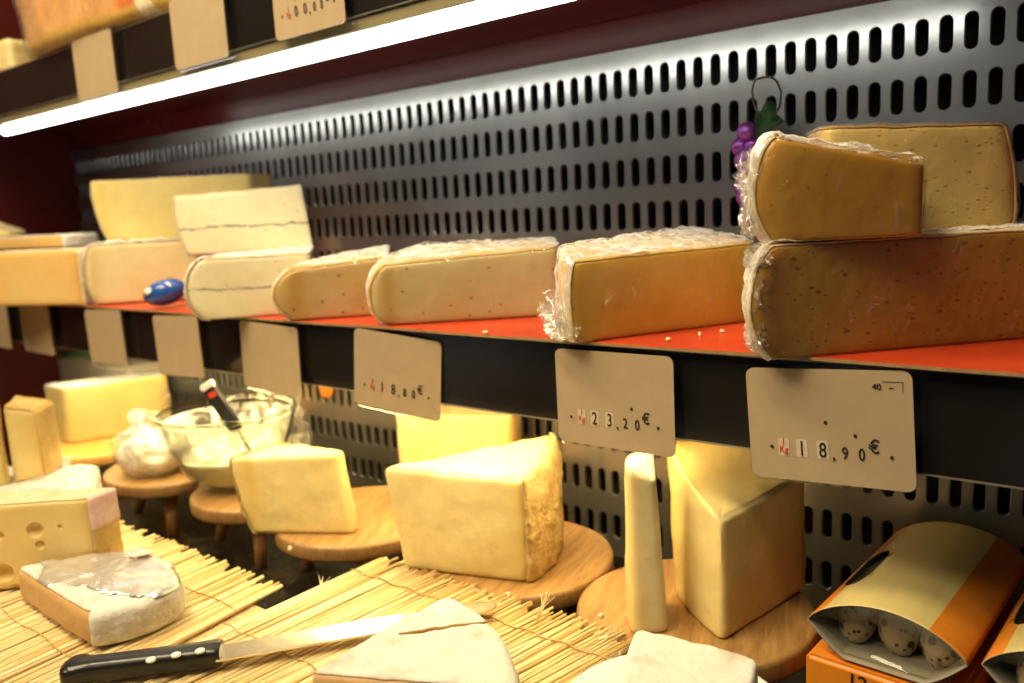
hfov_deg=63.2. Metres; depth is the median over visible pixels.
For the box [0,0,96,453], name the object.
wall
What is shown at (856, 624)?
egg
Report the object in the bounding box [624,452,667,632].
cheese slice
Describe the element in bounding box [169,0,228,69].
price card
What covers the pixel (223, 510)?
board
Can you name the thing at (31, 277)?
cheese block
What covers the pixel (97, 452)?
board
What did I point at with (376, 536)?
board
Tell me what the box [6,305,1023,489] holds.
display shelf
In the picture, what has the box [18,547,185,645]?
cheese wedge
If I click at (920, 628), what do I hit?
egg
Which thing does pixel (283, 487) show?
cheese wedge
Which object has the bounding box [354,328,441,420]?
price card
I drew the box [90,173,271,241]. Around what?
cheese wedge
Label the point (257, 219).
cheese wedge
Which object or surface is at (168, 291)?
oval
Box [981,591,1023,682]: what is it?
pack
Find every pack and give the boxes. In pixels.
[806,598,1015,682]
[807,522,1023,682]
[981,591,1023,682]
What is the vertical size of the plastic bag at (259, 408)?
0.212 m
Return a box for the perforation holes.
[92,4,1023,586]
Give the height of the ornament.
0.136 m
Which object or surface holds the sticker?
attached to the wall at (900, 510)
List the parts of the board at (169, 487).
leg, leg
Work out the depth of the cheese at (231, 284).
0.90 m
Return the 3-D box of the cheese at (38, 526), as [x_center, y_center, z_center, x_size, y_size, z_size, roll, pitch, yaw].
[-0.439,0.179,0.756,0.154,0.081,0.040,-3,9,0]
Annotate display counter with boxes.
[7,453,821,682]
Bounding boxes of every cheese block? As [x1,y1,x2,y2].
[0,233,98,249]
[0,247,95,305]
[43,371,171,443]
[539,225,755,342]
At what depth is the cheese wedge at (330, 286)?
0.85 m
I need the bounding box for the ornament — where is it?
[731,76,784,231]
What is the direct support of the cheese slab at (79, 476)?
on the cheese at (38, 526)
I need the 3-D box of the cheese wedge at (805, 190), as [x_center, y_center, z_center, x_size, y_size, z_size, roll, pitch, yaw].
[0.197,-0.100,0.533,0.118,0.072,0.058,-2,9,5]
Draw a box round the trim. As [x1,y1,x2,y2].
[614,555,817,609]
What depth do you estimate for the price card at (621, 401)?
0.63 m
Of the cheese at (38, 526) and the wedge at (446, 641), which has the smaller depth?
the wedge at (446, 641)
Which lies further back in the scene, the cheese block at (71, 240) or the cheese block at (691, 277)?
the cheese block at (71, 240)
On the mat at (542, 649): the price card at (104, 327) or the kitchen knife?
the kitchen knife
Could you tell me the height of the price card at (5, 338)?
0.079 m
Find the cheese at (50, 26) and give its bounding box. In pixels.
[12,0,169,59]
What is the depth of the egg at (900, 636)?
0.55 m
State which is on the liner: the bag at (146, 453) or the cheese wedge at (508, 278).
the cheese wedge at (508, 278)
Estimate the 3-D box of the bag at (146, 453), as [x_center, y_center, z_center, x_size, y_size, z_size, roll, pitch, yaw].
[-0.478,0.128,1.103,0.111,0.091,0.093,4,12,39]
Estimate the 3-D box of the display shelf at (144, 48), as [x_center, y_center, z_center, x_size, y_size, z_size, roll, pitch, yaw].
[-0.018,-0.334,0.776,2.278,0.061,0.208,4,12,39]
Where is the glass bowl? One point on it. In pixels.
(184, 453)
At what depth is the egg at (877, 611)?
0.58 m
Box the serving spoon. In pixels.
[200,379,252,450]
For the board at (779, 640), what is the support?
on the display counter
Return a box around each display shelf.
[0,0,702,135]
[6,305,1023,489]
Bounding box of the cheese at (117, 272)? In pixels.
[81,237,212,304]
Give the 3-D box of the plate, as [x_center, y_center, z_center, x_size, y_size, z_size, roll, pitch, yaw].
[0.099,0.229,0.509,0.141,0.006,0.141,4,12,39]
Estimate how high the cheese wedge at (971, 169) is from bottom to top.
0.077 m
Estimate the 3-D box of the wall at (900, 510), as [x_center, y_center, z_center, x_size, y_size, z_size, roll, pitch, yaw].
[0.056,-0.280,0.879,2.285,1.038,0.020,4,12,39]
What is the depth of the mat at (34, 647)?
0.69 m
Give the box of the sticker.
[319,386,332,397]
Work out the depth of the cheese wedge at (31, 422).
0.96 m
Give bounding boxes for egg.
[838,606,876,643]
[876,610,881,625]
[878,611,918,655]
[916,624,922,635]
[920,628,959,669]
[1016,653,1023,682]
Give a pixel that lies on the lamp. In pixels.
(426, 17)
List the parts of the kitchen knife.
handle, blade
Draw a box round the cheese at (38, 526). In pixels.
[0,487,123,588]
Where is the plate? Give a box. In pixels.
[572,655,767,682]
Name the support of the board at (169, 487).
on the display counter
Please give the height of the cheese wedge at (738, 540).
0.127 m
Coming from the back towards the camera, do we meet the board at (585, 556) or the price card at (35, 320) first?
the price card at (35, 320)
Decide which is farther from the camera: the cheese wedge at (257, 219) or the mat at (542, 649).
the cheese wedge at (257, 219)
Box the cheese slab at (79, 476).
[0,455,101,491]
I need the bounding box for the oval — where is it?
[143,278,185,305]
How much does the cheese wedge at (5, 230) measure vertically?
0.030 m
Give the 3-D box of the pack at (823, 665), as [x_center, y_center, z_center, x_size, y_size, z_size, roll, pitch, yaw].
[0.293,0.225,0.602,0.096,0.042,0.170,5,12,42]
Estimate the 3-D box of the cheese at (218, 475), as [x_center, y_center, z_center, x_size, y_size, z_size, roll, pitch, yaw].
[-0.344,0.146,1.031,0.122,0.055,0.125,4,12,39]
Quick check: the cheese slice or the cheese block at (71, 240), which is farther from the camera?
the cheese block at (71, 240)
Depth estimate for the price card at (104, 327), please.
1.13 m
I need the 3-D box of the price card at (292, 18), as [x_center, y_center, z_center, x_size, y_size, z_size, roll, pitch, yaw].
[-0.187,-0.326,0.771,0.113,0.079,0.003,4,12,39]
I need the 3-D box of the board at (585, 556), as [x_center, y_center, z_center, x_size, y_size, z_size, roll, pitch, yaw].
[0.004,0.237,0.794,0.188,0.074,0.188,4,12,39]
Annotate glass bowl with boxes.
[153,393,297,493]
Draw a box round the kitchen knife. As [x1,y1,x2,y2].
[59,601,496,682]
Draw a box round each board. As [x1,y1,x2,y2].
[60,433,133,466]
[102,446,204,537]
[190,485,267,567]
[273,486,401,572]
[418,521,613,612]
[577,559,818,682]
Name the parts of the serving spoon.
handle, handle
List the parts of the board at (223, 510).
leg, leg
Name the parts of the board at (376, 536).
leg, leg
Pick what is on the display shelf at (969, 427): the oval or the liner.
the liner
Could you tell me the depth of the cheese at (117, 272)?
1.14 m
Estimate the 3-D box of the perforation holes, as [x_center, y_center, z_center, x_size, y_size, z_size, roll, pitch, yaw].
[0.082,-0.280,0.907,2.280,1.050,0.025,4,12,39]
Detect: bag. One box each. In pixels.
[110,407,188,477]
[251,388,312,445]
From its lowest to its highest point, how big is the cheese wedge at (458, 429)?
0.172 m
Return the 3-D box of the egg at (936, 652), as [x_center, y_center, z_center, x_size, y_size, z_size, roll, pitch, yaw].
[0.277,0.194,0.536,0.025,0.033,0.024,-9,11,-35]
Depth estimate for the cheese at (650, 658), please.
0.50 m
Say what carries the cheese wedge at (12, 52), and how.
on the display shelf at (144, 48)
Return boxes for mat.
[0,520,282,682]
[107,557,632,682]
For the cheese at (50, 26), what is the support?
on the display shelf at (144, 48)
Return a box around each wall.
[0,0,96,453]
[70,0,1023,606]
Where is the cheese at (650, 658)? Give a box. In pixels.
[620,630,757,682]
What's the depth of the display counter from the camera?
1.02 m
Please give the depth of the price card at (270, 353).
0.90 m
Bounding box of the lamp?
[0,0,573,135]
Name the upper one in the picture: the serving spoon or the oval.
the oval
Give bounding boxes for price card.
[0,306,13,350]
[19,306,57,357]
[72,29,120,102]
[84,310,126,366]
[153,315,203,379]
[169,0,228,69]
[240,319,301,396]
[273,0,345,40]
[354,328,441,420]
[555,349,687,461]
[746,368,916,491]
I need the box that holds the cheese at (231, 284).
[183,245,313,320]
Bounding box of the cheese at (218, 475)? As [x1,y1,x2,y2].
[181,424,280,486]
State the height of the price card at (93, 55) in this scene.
0.079 m
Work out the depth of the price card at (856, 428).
0.53 m
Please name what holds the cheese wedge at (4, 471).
on the cheese slab at (79, 476)
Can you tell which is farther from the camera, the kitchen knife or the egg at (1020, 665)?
the kitchen knife
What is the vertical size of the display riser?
0.074 m
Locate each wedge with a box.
[0,38,34,71]
[0,222,25,235]
[0,410,9,485]
[4,395,62,481]
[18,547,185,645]
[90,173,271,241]
[173,184,312,255]
[229,442,357,533]
[271,245,391,320]
[312,598,519,682]
[366,237,559,325]
[385,432,563,582]
[396,404,520,463]
[667,440,805,637]
[736,131,926,244]
[805,121,1020,230]
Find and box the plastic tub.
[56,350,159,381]
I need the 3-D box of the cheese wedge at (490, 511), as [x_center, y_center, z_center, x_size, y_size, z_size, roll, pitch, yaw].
[-0.027,0.152,0.743,0.164,0.116,0.085,-4,9,-9]
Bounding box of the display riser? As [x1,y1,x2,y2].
[180,604,264,643]
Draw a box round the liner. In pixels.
[63,299,1023,376]
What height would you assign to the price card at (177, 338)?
0.083 m
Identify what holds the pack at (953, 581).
on the pack at (823, 665)
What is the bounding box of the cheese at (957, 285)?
[742,221,1023,360]

